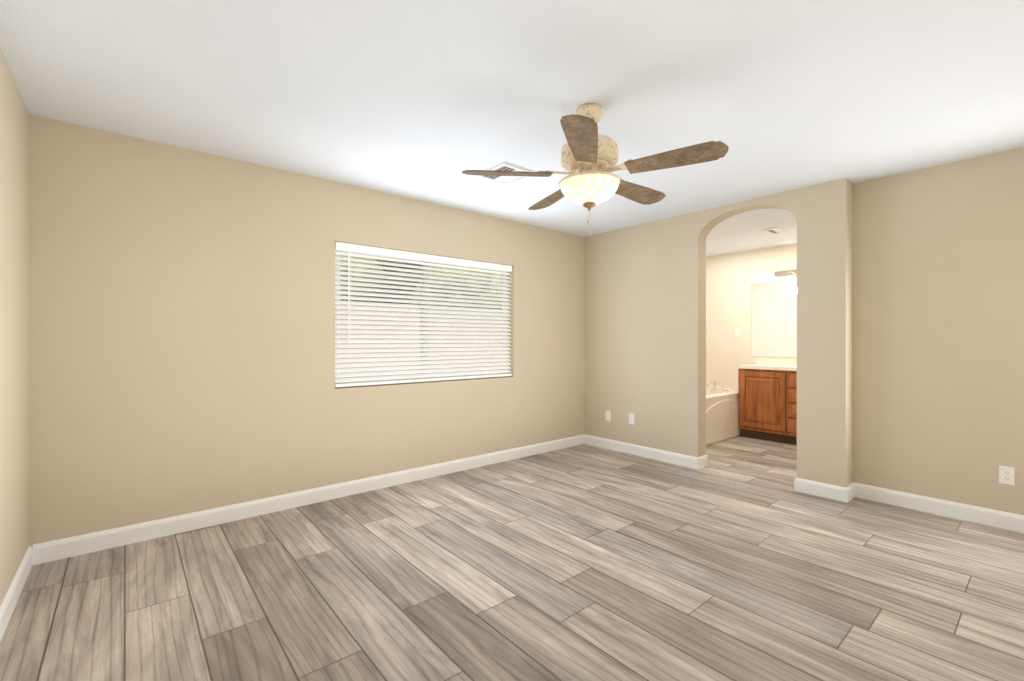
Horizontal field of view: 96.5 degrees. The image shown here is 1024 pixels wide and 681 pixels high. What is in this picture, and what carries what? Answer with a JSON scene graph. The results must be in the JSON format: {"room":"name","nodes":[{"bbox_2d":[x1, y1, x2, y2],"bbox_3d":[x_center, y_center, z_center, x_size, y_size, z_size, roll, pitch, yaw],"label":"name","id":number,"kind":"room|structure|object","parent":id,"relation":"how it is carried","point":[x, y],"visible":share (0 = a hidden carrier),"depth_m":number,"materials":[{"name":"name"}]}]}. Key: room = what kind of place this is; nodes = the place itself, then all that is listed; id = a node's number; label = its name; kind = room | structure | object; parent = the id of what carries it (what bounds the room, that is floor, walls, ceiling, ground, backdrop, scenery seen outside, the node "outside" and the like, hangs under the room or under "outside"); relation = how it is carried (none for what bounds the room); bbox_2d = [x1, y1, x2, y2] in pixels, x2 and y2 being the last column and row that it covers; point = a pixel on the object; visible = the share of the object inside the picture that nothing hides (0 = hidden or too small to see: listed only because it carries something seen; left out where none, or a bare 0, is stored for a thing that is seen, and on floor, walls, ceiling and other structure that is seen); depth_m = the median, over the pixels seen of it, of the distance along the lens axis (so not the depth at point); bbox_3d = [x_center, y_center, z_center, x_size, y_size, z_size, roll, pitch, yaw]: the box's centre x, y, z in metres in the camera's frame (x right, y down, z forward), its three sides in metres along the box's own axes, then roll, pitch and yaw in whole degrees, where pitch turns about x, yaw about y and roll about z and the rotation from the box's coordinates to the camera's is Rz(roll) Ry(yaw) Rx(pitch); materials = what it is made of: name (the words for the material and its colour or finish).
{"room":"empty bedroom","nodes":[
{"label":"empty bedroom","id":0,"kind":"room"},
{"bbox_2d":[0,47,28,605],"bbox_3d":[-1.337,-0.005,0.847,0.150,2.440,4.120,0,0,-40],"label":"wall","id":1,"kind":"structure","parent":0,"point":[14,329],"depth_m":2.13,"materials":[{"name":"beige paint"}]},
{"bbox_2d":[0,544,35,641],"bbox_3d":[-1.320,1.161,0.953,0.014,0.108,3.900,0,0,-40],"label":"baseboard","id":2,"kind":"structure","parent":1,"relation":"attached to","point":[9,602],"depth_m":2.11,"materials":[{"name":"white wood"}]},
{"bbox_2d":[29,114,584,546],"bbox_3d":[-0.042,-0.005,4.737,7.150,2.440,0.150,0,0,-40],"label":"wall","id":3,"kind":"structure","parent":0,"point":[181,331],"depth_m":3.05,"materials":[{"name":"beige paint"}]},
{"bbox_2d":[36,434,583,564],"bbox_3d":[-0.871,1.161,3.928,4.540,0.108,0.014,0,0,-40],"label":"baseboard","id":4,"kind":"structure","parent":3,"relation":"attached to","point":[48,551],"depth_m":3.18,"materials":[{"name":"white wood"}]},
{"bbox_2d":[335,251,507,387],"bbox_3d":[-0.748,-0.198,4.193,1.806,1.141,0.060,0,0,-40],"label":"window","id":5,"kind":"structure","parent":3,"relation":"in","point":[337,255],"depth_m":4.12,"materials":[{"name":"white plastic"}]},
{"bbox_2d":[335,242,511,386],"bbox_3d":[-0.698,-0.202,4.134,1.786,1.129,0.074,0,0,-40],"label":"window blinds","id":6,"kind":"object","parent":5,"relation":"attached to","point":[474,352],"visible":0.88,"depth_m":4.02,"materials":[{"name":"white plastic"}]},
{"bbox_2d":[0,436,1023,680],"bbox_3d":[1.287,1.265,3.163,7.150,0.100,4.270,0,0,-40],"label":"floor","id":7,"kind":"structure","parent":0,"point":[738,558],"depth_m":2.24,"materials":[{"name":"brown wood"}]},
{"bbox_2d":[706,381,740,445],"bbox_3d":[2.280,0.889,5.936,1.745,0.651,0.998,0,0,-40],"label":"tub","id":8,"kind":"object","parent":7,"relation":"on","point":[722,413],"visible":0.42,"depth_m":5.53,"materials":[{"name":"white ceramic"}]},
{"bbox_2d":[738,369,796,444],"bbox_3d":[3.681,0.783,5.192,0.565,0.865,1.940,0,0,-40],"label":"bathroom vanity","id":9,"kind":"object","parent":7,"relation":"on","point":[767,398],"depth_m":5.48,"materials":[{"name":"brown wood"}]},
{"bbox_2d":[737,365,796,368],"bbox_3d":[3.679,0.331,5.191,0.570,0.038,1.940,0,0,-40],"label":"countertop","id":10,"kind":"structure","parent":9,"relation":"on","point":[739,366],"depth_m":5.57,"materials":[{"name":"beige stone"}]},
{"bbox_2d":[0,0,1023,255],"bbox_3d":[1.287,-1.275,3.163,7.150,0.100,4.270,0,0,-40],"label":"ceiling","id":11,"kind":"structure","parent":0,"point":[426,100],"depth_m":2.21,"materials":[{"name":"white paint"}]},
{"bbox_2d":[477,162,532,184],"bbox_3d":[-0.045,-1.218,3.353,0.300,0.014,0.320,0,0,-40],"label":"ceiling vent","id":12,"kind":"object","parent":11,"relation":"in","point":[505,180],"visible":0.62,"depth_m":3.38,"materials":[{"name":"white metal"}]},
{"bbox_2d":[462,103,728,236],"bbox_3d":[0.453,-0.887,2.460,1.229,0.674,1.282,0,0,-40],"label":"fan","id":13,"kind":"object","parent":11,"relation":"hanging from","point":[589,157],"visible":1,"depth_m":2.31,"materials":[{"name":"brown wood"}]},
{"bbox_2d":[762,227,787,234],"bbox_3d":[2.916,-1.218,5.070,0.300,0.014,0.160,0,0,-40],"label":"ceiling vent","id":14,"kind":"object","parent":11,"relation":"in","point":[775,230],"visible":1,"depth_m":5.05,"materials":[{"name":"white metal"}]},
{"bbox_2d":[585,178,851,486],"bbox_3d":[1.747,-0.005,4.471,0.160,2.440,2.565,0,0,-40],"label":"wall","id":15,"kind":"structure","parent":0,"point":[645,324],"depth_m":4.42,"materials":[{"name":"beige paint"}]},
{"bbox_2d":[606,410,610,420],"bbox_3d":[1.077,0.845,5.133,0.008,0.115,0.070,0,0,-40],"label":"outlet","id":16,"kind":"object","parent":15,"relation":"attached to","point":[608,415],"visible":1,"depth_m":5.12,"materials":[{"name":"white plastic"}]},
{"bbox_2d":[629,413,633,424],"bbox_3d":[1.279,0.840,4.894,0.008,0.115,0.070,0,0,-40],"label":"outlet","id":17,"kind":"object","parent":15,"relation":"attached to","point":[631,418],"visible":1,"depth_m":4.89,"materials":[{"name":"white plastic"}]},
{"bbox_2d":[584,434,703,468],"bbox_3d":[1.316,1.161,4.836,0.026,0.108,1.373,0,0,-40],"label":"baseboard","id":18,"kind":"structure","parent":15,"relation":"attached to","point":[693,462],"depth_m":4.73,"materials":[{"name":"white wood"}]},
{"bbox_2d":[704,454,707,466],"bbox_3d":[1.764,1.161,4.585,0.014,0.108,0.413,0,0,-40],"label":"baseboard","id":19,"kind":"structure","parent":15,"relation":"attached to","point":[705,456],"depth_m":4.41,"materials":[{"name":"white wood"}]},
{"bbox_2d":[794,477,851,502],"bbox_3d":[2.402,1.161,3.561,0.014,0.108,0.358,0,0,-40],"label":"baseboard","id":20,"kind":"structure","parent":15,"relation":"attached to","point":[844,494],"depth_m":3.54,"materials":[{"name":"white wood"}]},
{"bbox_2d":[706,243,796,388],"bbox_3d":[3.816,-0.005,5.594,0.150,2.440,3.520,0,0,-40],"label":"wall","id":21,"kind":"structure","parent":0,"point":[732,278],"depth_m":6.35,"materials":[{"name":"paint"}]},
{"bbox_2d":[735,329,739,336],"bbox_3d":[3.106,-0.105,6.303,0.018,0.115,0.070,0,0,-40],"label":"light switch","id":22,"kind":"object","parent":21,"relation":"attached to","point":[737,332],"visible":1,"depth_m":6.30,"materials":[{"name":"white plastic"}]},
{"bbox_2d":[752,280,796,357],"bbox_3d":[3.865,-0.275,5.413,0.006,0.980,1.960,0,0,-40],"label":"mirror","id":23,"kind":"object","parent":21,"relation":"attached to","point":[774,319],"visible":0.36,"depth_m":5.94,"materials":[{"name":"white mirror"}]},
{"bbox_2d":[757,357,796,364],"bbox_3d":[3.889,0.269,5.368,0.020,0.087,1.940,0,0,-40],"label":"backsplash","id":24,"kind":"structure","parent":21,"relation":"attached to","point":[760,360],"depth_m":5.91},
{"bbox_2d":[775,269,796,285],"bbox_3d":[3.760,-0.789,5.390,0.197,0.212,1.280,0,0,-40],"label":"sconce","id":25,"kind":"object","parent":21,"relation":"attached to","point":[788,279],"visible":0.25,"depth_m":5.73,"materials":[{"name":"white glass"}]},
{"bbox_2d":[852,147,1023,514],"bbox_3d":[3.164,-0.005,3.073,0.200,2.440,1.710,0,0,-40],"label":"wall","id":26,"kind":"structure","parent":0,"point":[938,332],"depth_m":3.18,"materials":[{"name":"beige paint"}]},
{"bbox_2d":[849,482,1023,532],"bbox_3d":[3.105,1.161,3.039,0.014,0.108,1.375,0,0,-40],"label":"baseboard","id":27,"kind":"structure","parent":26,"relation":"attached to","point":[990,517],"depth_m":3.17,"materials":[{"name":"white wood"}]},
{"bbox_2d":[999,465,1014,485],"bbox_3d":[3.189,0.870,2.944,0.008,0.115,0.070,0,0,-40],"label":"electrical outlet","id":28,"kind":"object","parent":26,"relation":"attached to","point":[1006,475],"visible":1,"depth_m":2.94,"materials":[{"name":"white plastic"}]},
{"label":"outside","id":29,"kind":"structure","parent":0,"visible":0},
{"bbox_3d":[-8.594,1.375,14.818,30.000,0.280,26.270,0,0,-40],"label":"ground","id":30,"kind":"structure","parent":29,"visible":0},
{"bbox_2d":[340,304,500,377],"bbox_3d":[-1.904,0.350,6.901,26.000,1.770,0.200,0,0,-40],"label":"yardwall","id":31,"kind":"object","parent":30,"relation":"on","point":[417,334],"depth_m":7.08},
{"bbox_2d":[340,255,500,308],"bbox_3d":[-4.359,-2.119,12.568,17.528,6.857,8.122,0,0,-40],"label":"trees","id":32,"kind":"object","parent":30,"relation":"on","point":[418,282],"depth_m":10.15,"materials":[{"name":"green plant"}]}
]}

